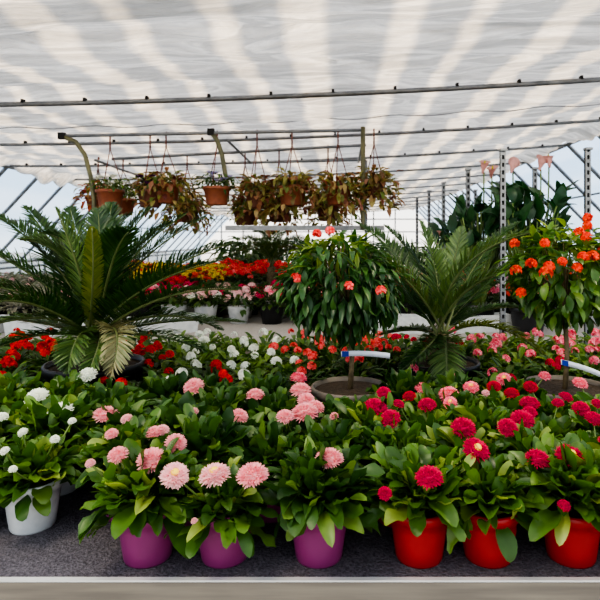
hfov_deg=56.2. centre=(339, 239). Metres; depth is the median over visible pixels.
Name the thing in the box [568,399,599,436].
daisy
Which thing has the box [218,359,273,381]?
potted flower
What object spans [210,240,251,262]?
potted shrub
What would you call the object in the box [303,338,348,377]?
potted flower
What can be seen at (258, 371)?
potted flower
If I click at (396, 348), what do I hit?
potted flower
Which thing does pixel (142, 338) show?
potted flower
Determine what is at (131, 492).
daisy
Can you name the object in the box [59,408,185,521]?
daisy
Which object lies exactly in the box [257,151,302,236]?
hanging basket
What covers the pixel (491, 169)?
flower
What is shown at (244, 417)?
daisy
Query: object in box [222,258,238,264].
plant
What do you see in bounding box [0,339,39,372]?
potted flower
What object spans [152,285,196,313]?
plant
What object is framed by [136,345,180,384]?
potted flower
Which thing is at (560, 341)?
potted flower
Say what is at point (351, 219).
trim
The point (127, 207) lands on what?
pot
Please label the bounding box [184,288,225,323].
plant
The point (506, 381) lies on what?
daisy
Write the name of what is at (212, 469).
flower
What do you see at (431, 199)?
crossbar
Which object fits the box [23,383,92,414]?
daisy
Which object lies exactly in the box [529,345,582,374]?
potted flower
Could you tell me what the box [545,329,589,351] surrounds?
potted flower
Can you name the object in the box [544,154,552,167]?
flower
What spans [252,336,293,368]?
potted flower
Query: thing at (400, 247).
potted shrub
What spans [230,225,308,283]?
standard tree
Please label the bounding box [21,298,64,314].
plant
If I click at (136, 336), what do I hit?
potted flower
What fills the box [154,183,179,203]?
pot
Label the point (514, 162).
flower
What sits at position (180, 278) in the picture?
plant
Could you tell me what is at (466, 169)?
support post
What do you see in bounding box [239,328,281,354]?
potted flower
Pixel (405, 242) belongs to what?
potted shrub
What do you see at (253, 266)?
plant
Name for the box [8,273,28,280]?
plant
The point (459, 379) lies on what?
daisy
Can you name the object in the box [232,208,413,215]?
crossbar
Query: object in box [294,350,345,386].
potted flower
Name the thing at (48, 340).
potted flower
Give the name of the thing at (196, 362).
potted flower
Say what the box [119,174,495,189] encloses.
crossbar
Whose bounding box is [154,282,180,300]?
plant
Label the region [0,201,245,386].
cycad
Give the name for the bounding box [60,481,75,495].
pot
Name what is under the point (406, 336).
potted flower
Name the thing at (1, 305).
plant
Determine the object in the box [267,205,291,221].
pot
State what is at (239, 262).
plant
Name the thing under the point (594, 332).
potted flower
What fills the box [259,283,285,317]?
plant
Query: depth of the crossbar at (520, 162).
12.33 m
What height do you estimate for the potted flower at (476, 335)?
0.196 m
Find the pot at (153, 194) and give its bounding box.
[136,189,160,207]
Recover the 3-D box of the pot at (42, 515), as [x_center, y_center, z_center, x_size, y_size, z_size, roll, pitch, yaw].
[-0.754,0.642,1.375,0.140,0.115,0.140,0,0,0]
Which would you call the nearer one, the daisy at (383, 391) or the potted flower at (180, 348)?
the daisy at (383, 391)
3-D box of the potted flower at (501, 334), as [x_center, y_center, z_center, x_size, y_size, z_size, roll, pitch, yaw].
[0.887,0.604,3.061,0.251,0.192,0.250,0,0,0]
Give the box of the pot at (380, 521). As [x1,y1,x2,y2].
[378,518,391,527]
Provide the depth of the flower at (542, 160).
4.18 m
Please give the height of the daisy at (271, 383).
0.247 m
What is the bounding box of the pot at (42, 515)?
[3,477,64,535]
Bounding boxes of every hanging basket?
[72,157,110,211]
[85,137,134,208]
[107,160,136,214]
[125,132,170,207]
[131,136,203,220]
[159,156,216,238]
[191,134,240,205]
[226,134,283,225]
[227,153,262,224]
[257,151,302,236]
[260,133,324,221]
[303,145,352,235]
[305,132,375,225]
[347,129,405,217]
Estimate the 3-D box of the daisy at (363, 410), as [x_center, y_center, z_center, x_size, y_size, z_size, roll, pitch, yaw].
[0.077,0.574,1.582,0.290,0.253,0.315,0,0,0]
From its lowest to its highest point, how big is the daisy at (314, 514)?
0.262 m
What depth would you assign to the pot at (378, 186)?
5.26 m
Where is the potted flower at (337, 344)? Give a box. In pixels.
[313,340,348,366]
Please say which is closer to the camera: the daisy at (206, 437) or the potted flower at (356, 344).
the daisy at (206, 437)
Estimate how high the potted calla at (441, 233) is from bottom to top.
0.918 m
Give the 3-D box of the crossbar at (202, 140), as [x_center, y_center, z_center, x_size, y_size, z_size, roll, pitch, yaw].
[-0.949,-1.521,7.850,10.002,0.418,0.050,0,0,0]
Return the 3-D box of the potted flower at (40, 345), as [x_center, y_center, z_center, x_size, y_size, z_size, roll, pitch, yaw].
[-1.419,0.589,2.699,0.250,0.222,0.258,0,0,0]
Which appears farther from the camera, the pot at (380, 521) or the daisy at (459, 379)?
the daisy at (459, 379)
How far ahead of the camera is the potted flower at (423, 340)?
2.78 m
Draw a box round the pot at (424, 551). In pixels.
[388,502,446,568]
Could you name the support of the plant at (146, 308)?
on the bench at (254, 324)
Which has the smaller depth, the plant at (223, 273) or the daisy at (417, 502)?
the daisy at (417, 502)
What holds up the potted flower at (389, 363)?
on the bench at (51, 563)
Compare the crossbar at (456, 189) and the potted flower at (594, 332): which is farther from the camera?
the crossbar at (456, 189)
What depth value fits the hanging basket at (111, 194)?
5.18 m
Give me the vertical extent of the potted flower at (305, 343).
0.218 m
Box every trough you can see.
[0,315,8,332]
[3,316,84,335]
[123,313,197,336]
[370,314,429,333]
[445,312,511,333]
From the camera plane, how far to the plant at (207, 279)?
6.01 m
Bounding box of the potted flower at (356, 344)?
[332,342,373,375]
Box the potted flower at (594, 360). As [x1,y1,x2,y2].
[562,355,599,381]
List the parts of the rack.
rail, rail, rail, rail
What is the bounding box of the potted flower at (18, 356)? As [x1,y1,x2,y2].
[0,343,40,372]
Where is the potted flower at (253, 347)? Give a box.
[232,340,276,368]
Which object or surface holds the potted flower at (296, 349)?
on the bench at (51, 563)
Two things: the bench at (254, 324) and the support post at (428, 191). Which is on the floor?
the bench at (254, 324)
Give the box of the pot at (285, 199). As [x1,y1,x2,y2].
[277,185,306,205]
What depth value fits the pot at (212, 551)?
1.19 m
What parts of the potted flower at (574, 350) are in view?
pot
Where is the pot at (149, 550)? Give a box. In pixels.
[120,495,172,568]
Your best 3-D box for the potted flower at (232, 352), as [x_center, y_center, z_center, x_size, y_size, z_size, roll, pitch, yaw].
[-0.487,0.591,2.561,0.256,0.217,0.233,0,0,0]
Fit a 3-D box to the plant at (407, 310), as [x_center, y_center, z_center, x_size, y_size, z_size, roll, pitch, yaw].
[0.515,0.538,4.752,0.390,0.324,0.378,0,0,18]
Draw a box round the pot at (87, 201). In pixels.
[84,195,98,211]
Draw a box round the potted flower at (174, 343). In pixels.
[158,333,203,364]
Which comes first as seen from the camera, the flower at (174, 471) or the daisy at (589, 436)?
the flower at (174, 471)
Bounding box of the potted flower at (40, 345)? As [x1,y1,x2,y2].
[21,341,57,372]
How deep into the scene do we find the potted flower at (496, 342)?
2.67 m
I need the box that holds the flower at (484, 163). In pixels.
[479,160,490,173]
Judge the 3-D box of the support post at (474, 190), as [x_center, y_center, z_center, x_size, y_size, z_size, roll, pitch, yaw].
[1.634,0.046,6.750,0.045,1.307,0.050,0,0,0]
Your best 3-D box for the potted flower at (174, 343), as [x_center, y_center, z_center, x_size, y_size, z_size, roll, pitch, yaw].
[-0.831,0.591,2.886,0.257,0.218,0.252,0,0,0]
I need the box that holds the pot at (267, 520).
[259,488,280,523]
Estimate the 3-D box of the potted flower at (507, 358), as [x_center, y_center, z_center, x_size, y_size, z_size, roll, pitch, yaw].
[0.729,0.594,2.384,0.228,0.213,0.234,0,0,-43]
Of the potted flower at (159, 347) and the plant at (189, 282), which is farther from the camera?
the plant at (189, 282)
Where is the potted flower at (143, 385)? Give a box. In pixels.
[114,373,168,389]
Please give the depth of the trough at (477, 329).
4.23 m
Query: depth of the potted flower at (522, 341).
2.92 m
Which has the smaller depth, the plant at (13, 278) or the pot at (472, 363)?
the pot at (472, 363)
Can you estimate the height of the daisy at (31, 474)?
0.239 m
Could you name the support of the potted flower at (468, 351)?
on the bench at (51, 563)
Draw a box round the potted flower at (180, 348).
[163,343,208,365]
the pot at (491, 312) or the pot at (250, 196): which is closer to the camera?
the pot at (491, 312)
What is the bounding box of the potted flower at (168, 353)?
[141,350,189,381]
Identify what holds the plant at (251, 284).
on the bench at (254, 324)
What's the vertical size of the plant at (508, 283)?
0.314 m
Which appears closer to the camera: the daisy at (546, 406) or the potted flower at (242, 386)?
the daisy at (546, 406)
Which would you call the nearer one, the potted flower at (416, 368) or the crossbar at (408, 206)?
the potted flower at (416, 368)
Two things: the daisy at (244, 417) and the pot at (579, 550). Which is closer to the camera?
the pot at (579, 550)
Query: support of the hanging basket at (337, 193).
hanging from the rack
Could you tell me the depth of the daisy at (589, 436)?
1.47 m
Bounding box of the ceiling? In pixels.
[0,0,599,218]
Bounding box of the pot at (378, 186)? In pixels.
[365,181,385,197]
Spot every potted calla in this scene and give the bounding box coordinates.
[426,217,464,310]
[443,160,511,315]
[480,154,578,335]
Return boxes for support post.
[415,197,418,266]
[427,190,430,267]
[441,182,445,254]
[465,168,471,298]
[473,189,477,226]
[499,148,507,347]
[531,167,537,244]
[583,147,592,343]
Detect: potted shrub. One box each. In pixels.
[202,236,287,278]
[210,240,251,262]
[225,253,265,262]
[277,238,325,262]
[367,247,421,267]
[372,242,421,266]
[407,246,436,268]
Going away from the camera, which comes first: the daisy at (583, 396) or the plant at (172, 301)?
the daisy at (583, 396)
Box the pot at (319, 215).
[315,204,340,220]
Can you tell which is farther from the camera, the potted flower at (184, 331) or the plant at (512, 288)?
the plant at (512, 288)
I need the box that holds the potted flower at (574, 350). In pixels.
[569,345,599,378]
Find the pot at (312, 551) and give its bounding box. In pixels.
[293,495,345,568]
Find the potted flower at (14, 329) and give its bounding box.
[0,328,35,350]
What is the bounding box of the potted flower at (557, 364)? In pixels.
[522,356,575,376]
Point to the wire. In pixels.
(594, 104)
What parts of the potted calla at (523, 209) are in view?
flower stem, flower stem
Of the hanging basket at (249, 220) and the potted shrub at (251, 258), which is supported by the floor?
the potted shrub at (251, 258)
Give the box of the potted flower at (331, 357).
[316,346,363,375]
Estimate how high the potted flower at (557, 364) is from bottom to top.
0.199 m
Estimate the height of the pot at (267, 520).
0.115 m
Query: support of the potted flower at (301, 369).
on the bench at (51, 563)
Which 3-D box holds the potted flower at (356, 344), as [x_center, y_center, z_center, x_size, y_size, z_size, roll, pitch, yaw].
[0.057,0.587,2.719,0.251,0.226,0.251,0,0,0]
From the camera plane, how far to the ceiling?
5.43 m
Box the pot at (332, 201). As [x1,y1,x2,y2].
[324,186,350,205]
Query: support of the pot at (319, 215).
on the hanging basket at (335, 212)
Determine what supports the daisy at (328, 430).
on the bench at (51, 563)
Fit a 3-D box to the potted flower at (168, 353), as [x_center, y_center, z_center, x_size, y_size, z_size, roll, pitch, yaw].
[-0.756,0.588,2.383,0.242,0.223,0.236,0,0,0]
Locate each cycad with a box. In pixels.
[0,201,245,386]
[346,220,562,382]
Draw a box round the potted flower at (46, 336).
[36,327,72,342]
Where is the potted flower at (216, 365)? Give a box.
[187,359,241,382]
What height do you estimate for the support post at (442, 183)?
1.300 m
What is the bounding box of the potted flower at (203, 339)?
[193,336,230,369]
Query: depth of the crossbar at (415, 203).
25.83 m
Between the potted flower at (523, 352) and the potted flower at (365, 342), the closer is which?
the potted flower at (523, 352)
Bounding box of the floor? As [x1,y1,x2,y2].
[0,252,574,274]
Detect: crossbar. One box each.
[0,75,599,106]
[0,117,599,145]
[9,144,564,166]
[74,162,523,180]
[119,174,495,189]
[182,183,474,195]
[198,189,458,200]
[204,199,434,208]
[206,195,445,205]
[211,203,426,211]
[223,206,418,213]
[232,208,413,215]
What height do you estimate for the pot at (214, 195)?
0.171 m
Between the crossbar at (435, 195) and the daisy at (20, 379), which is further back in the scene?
the crossbar at (435, 195)
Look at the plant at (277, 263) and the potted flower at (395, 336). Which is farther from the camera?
the plant at (277, 263)
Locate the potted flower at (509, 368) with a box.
[473,365,535,382]
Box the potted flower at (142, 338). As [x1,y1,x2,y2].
[127,336,162,357]
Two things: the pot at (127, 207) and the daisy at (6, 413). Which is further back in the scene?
the pot at (127, 207)
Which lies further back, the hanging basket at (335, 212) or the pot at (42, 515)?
the hanging basket at (335, 212)
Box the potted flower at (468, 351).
[456,340,477,358]
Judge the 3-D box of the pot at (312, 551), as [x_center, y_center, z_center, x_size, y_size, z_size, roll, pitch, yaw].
[-0.046,0.642,1.240,0.140,0.115,0.140,0,0,0]
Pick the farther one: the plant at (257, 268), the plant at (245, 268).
the plant at (257, 268)
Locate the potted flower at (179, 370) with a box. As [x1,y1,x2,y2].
[161,367,187,378]
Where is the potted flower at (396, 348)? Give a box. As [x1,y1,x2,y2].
[366,338,405,381]
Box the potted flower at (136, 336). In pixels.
[126,331,161,354]
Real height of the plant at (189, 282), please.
0.317 m
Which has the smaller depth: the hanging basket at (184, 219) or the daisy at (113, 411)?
the daisy at (113, 411)
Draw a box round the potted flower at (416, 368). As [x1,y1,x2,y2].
[399,364,434,379]
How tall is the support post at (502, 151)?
2.050 m
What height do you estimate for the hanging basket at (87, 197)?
0.643 m
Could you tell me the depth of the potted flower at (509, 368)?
2.27 m
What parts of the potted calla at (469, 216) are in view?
flower stem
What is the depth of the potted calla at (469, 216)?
4.31 m
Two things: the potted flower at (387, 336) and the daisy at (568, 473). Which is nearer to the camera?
the daisy at (568, 473)
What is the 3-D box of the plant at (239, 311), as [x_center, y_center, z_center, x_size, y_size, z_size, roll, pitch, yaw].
[-0.853,0.554,4.716,0.329,0.292,0.354,0,0,-45]
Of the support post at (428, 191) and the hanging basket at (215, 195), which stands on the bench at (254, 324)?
the support post at (428, 191)
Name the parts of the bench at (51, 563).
rail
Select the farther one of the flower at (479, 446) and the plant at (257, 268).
the plant at (257, 268)
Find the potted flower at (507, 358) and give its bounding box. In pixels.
[483,354,541,378]
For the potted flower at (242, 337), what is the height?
0.207 m
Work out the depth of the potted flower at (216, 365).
2.27 m
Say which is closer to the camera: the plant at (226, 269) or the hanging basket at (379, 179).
the hanging basket at (379, 179)
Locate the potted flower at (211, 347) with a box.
[196,343,241,365]
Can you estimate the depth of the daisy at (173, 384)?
1.89 m
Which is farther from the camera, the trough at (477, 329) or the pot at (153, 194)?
the pot at (153, 194)
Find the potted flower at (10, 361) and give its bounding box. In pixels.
[0,355,40,373]
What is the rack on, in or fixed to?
on the bench at (254, 324)
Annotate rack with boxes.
[57,127,383,249]
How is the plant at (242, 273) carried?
on the bench at (254, 324)
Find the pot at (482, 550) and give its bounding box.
[458,498,517,568]
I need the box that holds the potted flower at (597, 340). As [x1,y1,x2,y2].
[570,337,599,363]
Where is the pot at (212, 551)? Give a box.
[200,504,255,568]
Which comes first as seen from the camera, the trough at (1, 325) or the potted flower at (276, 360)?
the potted flower at (276, 360)
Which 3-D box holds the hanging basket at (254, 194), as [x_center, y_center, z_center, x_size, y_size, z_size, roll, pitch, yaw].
[-0.786,-0.573,5.294,0.568,0.948,0.543,0,0,35]
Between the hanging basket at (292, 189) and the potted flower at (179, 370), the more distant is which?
the hanging basket at (292, 189)
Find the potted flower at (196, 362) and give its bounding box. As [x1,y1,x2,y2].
[176,352,230,381]
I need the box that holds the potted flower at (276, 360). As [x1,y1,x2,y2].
[257,356,308,382]
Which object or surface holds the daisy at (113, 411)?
on the bench at (51, 563)
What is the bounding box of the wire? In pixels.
[0,104,599,128]
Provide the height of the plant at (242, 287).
0.290 m
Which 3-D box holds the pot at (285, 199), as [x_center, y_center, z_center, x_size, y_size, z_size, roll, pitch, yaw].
[-0.450,-0.412,5.250,0.286,0.184,0.283,0,0,0]
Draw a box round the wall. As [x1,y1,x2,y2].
[200,197,445,265]
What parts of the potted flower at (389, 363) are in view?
pot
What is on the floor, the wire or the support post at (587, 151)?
the support post at (587, 151)
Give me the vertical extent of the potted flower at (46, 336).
0.220 m
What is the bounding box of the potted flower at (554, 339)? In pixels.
[541,335,584,357]
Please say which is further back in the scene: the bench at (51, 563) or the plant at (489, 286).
the plant at (489, 286)
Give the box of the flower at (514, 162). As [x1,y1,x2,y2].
[508,157,519,172]
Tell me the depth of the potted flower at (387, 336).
3.08 m
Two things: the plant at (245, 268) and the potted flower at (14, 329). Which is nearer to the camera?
the potted flower at (14, 329)
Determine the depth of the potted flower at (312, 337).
3.00 m
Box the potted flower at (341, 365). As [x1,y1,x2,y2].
[329,356,386,377]
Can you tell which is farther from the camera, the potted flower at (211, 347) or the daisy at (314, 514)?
the potted flower at (211, 347)
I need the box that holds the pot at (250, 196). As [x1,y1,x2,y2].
[244,191,269,208]
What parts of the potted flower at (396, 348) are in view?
pot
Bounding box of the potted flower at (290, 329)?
[275,328,310,353]
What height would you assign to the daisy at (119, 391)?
0.253 m
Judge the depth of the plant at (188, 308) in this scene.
4.98 m
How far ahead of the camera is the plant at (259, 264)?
7.63 m
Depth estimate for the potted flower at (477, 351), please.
2.56 m
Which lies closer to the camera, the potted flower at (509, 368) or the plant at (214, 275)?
the potted flower at (509, 368)
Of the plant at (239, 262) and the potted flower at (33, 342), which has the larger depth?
the plant at (239, 262)
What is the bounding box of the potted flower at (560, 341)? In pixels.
[535,337,579,366]
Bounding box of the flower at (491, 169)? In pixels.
[487,165,498,177]
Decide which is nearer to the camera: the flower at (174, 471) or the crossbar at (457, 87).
the flower at (174, 471)
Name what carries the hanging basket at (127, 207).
hanging from the rack
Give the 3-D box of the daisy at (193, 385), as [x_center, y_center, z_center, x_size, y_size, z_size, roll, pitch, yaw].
[-0.522,0.576,1.749,0.280,0.249,0.288,0,0,38]
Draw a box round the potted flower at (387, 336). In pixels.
[370,331,403,360]
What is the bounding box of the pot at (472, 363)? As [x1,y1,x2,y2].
[403,354,480,380]
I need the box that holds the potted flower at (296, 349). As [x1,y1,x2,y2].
[281,346,330,377]
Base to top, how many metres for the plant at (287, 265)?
0.426 m
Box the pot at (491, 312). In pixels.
[460,302,493,315]
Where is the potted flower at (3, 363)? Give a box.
[0,361,32,386]
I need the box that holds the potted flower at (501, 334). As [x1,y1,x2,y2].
[483,333,520,356]
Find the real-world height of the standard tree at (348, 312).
0.751 m
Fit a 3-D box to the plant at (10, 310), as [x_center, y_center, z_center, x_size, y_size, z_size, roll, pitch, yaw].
[-2.729,0.600,4.753,0.306,0.201,0.321,0,0,-16]
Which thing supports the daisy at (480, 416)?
on the bench at (51, 563)
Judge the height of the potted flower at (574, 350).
0.218 m
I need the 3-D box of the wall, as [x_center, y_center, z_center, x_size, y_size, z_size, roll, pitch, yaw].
[-0.950,-0.550,31.000,13.600,4.000,0.001,0,0,0]
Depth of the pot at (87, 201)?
5.89 m
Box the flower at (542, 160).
[536,154,547,170]
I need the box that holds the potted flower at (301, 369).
[277,364,326,392]
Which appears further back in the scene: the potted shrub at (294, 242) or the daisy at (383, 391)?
the potted shrub at (294, 242)
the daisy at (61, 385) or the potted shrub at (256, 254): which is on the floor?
the potted shrub at (256, 254)
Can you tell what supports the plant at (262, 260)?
on the bench at (254, 324)
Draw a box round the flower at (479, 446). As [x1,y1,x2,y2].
[474,443,481,450]
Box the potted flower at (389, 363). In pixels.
[354,342,396,380]
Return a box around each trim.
[0,165,227,273]
[199,201,441,260]
[418,136,599,267]
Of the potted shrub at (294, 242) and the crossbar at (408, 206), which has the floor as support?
the potted shrub at (294, 242)
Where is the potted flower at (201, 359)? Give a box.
[162,348,214,377]
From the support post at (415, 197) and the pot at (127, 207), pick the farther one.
the support post at (415, 197)
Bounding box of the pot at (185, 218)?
[174,205,199,221]
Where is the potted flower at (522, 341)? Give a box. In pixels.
[503,332,551,360]
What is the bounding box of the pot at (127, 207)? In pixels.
[114,198,134,214]
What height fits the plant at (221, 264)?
0.413 m
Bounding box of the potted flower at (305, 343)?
[288,334,329,366]
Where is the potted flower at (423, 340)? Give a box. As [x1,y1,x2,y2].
[400,340,427,354]
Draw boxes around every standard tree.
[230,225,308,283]
[270,226,413,402]
[493,213,599,403]
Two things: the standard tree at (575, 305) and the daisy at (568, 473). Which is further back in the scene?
the standard tree at (575, 305)
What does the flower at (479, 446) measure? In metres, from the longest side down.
0.019 x 0.019 x 0.006 m
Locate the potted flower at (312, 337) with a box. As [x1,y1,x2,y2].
[310,332,335,353]
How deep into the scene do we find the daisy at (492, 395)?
1.74 m
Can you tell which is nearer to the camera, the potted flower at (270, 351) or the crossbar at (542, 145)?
the potted flower at (270, 351)
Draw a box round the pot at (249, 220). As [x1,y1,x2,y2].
[232,208,254,224]
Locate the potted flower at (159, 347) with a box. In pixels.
[135,340,166,380]
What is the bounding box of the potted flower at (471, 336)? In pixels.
[455,334,489,360]
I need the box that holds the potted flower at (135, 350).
[117,347,145,353]
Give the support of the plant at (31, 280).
on the bench at (254, 324)
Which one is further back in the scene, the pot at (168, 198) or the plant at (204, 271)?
the plant at (204, 271)
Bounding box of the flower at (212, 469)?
[209,466,218,472]
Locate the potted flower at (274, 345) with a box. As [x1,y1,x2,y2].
[263,342,303,368]
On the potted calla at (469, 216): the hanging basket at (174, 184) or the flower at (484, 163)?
the flower at (484, 163)
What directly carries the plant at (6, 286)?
on the bench at (254, 324)
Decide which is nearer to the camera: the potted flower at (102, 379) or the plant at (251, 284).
the potted flower at (102, 379)
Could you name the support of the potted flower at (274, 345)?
on the bench at (51, 563)
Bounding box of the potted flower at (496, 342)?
[472,339,513,368]
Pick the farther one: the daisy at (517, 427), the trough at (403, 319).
the trough at (403, 319)
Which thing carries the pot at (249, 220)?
on the hanging basket at (249, 220)
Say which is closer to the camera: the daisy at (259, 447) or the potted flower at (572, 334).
the daisy at (259, 447)
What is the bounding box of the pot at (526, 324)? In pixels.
[509,305,544,335]
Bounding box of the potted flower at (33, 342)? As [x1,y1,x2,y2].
[1,331,40,374]
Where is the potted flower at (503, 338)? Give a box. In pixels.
[473,333,516,368]
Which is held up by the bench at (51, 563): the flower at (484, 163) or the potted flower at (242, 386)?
the potted flower at (242, 386)
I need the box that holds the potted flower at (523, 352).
[494,347,541,378]
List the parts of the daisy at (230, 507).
flower stem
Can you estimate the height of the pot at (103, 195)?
0.171 m
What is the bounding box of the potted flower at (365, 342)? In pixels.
[359,335,390,362]
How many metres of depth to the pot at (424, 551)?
1.19 m
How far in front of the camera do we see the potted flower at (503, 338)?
2.90 m
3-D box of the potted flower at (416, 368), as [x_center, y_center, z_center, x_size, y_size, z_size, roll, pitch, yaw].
[0.333,0.597,2.206,0.242,0.207,0.248,0,0,0]
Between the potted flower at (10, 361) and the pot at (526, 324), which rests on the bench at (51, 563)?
the potted flower at (10, 361)
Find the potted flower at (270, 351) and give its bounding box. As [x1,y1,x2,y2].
[239,348,285,375]
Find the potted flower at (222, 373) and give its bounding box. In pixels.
[218,369,246,388]
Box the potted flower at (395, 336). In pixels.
[383,333,422,361]
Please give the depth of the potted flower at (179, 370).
2.11 m
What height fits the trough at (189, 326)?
0.130 m
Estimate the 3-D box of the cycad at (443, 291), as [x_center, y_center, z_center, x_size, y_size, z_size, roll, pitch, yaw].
[0.487,0.298,2.511,0.927,0.804,0.852,0,0,0]
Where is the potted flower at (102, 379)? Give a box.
[87,376,129,383]
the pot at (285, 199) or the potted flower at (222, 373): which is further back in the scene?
the pot at (285, 199)
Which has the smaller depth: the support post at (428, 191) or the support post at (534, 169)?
the support post at (534, 169)
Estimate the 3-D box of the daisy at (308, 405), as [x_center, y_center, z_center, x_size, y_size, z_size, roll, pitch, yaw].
[-0.117,0.578,1.575,0.282,0.245,0.252,0,0,-12]
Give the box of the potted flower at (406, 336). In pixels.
[398,333,429,350]
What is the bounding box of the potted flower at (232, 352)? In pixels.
[207,345,255,376]
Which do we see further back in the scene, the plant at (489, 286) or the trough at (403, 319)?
the plant at (489, 286)
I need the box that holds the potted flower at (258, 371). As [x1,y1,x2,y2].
[224,367,284,385]
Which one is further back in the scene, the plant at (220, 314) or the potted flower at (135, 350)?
the plant at (220, 314)
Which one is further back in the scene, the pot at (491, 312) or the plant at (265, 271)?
the plant at (265, 271)
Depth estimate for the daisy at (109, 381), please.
1.89 m
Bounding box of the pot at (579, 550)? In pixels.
[544,499,599,568]
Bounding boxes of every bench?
[0,310,599,353]
[0,372,599,599]
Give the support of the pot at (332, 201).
on the hanging basket at (337, 193)
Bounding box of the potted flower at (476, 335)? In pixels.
[452,332,486,347]
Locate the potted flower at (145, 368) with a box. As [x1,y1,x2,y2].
[138,367,202,388]
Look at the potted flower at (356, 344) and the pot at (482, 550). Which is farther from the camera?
the potted flower at (356, 344)
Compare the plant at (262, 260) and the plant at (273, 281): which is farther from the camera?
the plant at (262, 260)
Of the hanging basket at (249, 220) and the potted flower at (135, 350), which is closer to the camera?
the potted flower at (135, 350)
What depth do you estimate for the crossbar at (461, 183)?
16.83 m
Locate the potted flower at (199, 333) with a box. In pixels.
[189,328,225,349]
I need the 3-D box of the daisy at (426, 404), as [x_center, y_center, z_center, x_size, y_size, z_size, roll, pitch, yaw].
[0.246,0.579,1.582,0.286,0.242,0.288,0,0,40]
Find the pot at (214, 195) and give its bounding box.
[202,186,230,205]
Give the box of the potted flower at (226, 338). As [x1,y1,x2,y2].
[212,331,252,348]
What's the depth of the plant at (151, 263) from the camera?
7.28 m
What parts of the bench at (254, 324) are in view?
rail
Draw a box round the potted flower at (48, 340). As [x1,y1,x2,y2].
[26,337,72,360]
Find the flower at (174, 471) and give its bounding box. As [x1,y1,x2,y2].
[171,468,178,475]
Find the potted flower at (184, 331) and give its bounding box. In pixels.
[154,329,195,366]
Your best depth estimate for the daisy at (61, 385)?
1.90 m
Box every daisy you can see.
[0,370,40,392]
[0,381,48,408]
[0,400,42,437]
[0,417,86,535]
[0,437,11,486]
[3,390,105,495]
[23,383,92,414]
[26,367,106,396]
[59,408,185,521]
[72,397,172,457]
[77,381,156,410]
[78,433,209,568]
[83,376,136,398]
[125,370,190,406]
[140,403,251,525]
[144,390,221,434]
[150,378,204,409]
[158,456,279,568]
[179,369,239,402]
[195,385,258,416]
[224,371,306,402]
[224,417,305,523]
[233,408,267,434]
[237,382,317,420]
[257,436,384,568]
[265,392,323,436]
[277,412,371,494]
[314,394,349,423]
[333,392,415,431]
[349,409,441,527]
[351,441,477,568]
[365,364,434,406]
[373,386,415,417]
[393,397,453,435]
[401,382,478,413]
[424,417,516,469]
[426,396,514,438]
[430,368,487,395]
[446,436,544,568]
[462,380,536,415]
[478,371,559,400]
[487,409,565,460]
[500,432,599,568]
[518,396,577,437]
[523,381,577,426]
[554,411,599,448]
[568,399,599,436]
[569,377,599,410]
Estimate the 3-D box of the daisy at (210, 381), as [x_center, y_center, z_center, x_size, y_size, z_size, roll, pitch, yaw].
[-0.455,0.575,1.910,0.282,0.249,0.291,0,0,0]
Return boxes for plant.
[0,277,22,281]
[0,286,26,306]
[0,293,19,314]
[0,302,31,315]
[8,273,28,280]
[11,283,43,293]
[18,275,35,282]
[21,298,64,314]
[126,288,166,316]
[138,284,174,314]
[140,262,156,269]
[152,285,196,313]
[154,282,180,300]
[162,274,195,296]
[167,285,198,312]
[177,281,209,312]
[180,270,203,281]
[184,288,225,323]
[188,265,211,281]
[193,279,222,284]
[200,288,233,318]
[201,271,225,281]
[204,265,220,282]
[205,261,228,282]
[207,282,232,314]
[211,269,230,282]
[216,268,238,281]
[217,289,257,323]
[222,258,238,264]
[222,264,241,284]
[225,267,256,284]
[228,261,249,283]
[228,266,256,283]
[228,286,258,317]
[234,282,268,314]
[239,265,260,282]
[246,263,266,282]
[250,260,267,280]
[250,266,263,282]
[250,285,286,324]
[254,259,268,276]
[258,280,286,313]
[259,267,277,282]
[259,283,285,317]
[262,261,283,281]
[275,265,291,282]
[394,285,412,313]
[485,286,498,302]
[485,286,517,313]
[498,283,519,313]
[509,288,546,304]
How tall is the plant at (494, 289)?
0.317 m
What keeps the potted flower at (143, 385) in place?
on the bench at (51, 563)
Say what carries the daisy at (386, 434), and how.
on the bench at (51, 563)
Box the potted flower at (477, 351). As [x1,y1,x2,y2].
[468,346,504,382]
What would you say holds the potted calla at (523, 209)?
on the bench at (254, 324)
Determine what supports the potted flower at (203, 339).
on the bench at (51, 563)
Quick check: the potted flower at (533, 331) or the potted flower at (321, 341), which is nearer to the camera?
the potted flower at (321, 341)
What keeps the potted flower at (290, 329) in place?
on the bench at (51, 563)
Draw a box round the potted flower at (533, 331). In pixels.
[514,327,550,349]
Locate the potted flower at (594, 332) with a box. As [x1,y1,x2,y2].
[579,328,599,354]
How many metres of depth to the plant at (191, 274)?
6.16 m
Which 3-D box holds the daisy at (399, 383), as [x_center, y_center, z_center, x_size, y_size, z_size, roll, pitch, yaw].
[0.231,0.565,1.905,0.282,0.270,0.316,0,0,-15]
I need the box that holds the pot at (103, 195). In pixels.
[95,189,124,208]
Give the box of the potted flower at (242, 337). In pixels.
[220,336,261,363]
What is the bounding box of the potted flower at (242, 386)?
[240,375,299,395]
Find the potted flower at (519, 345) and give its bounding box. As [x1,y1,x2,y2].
[502,343,551,374]
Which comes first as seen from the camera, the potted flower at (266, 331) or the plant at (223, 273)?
the potted flower at (266, 331)
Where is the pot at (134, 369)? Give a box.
[41,353,144,386]
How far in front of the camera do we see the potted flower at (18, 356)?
2.56 m
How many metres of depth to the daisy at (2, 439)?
1.42 m
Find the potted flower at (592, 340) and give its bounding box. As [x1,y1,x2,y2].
[571,337,599,358]
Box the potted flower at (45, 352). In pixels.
[22,344,57,382]
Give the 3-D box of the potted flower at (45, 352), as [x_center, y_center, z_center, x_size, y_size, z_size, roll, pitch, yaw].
[-1.325,0.585,2.571,0.248,0.230,0.236,0,0,41]

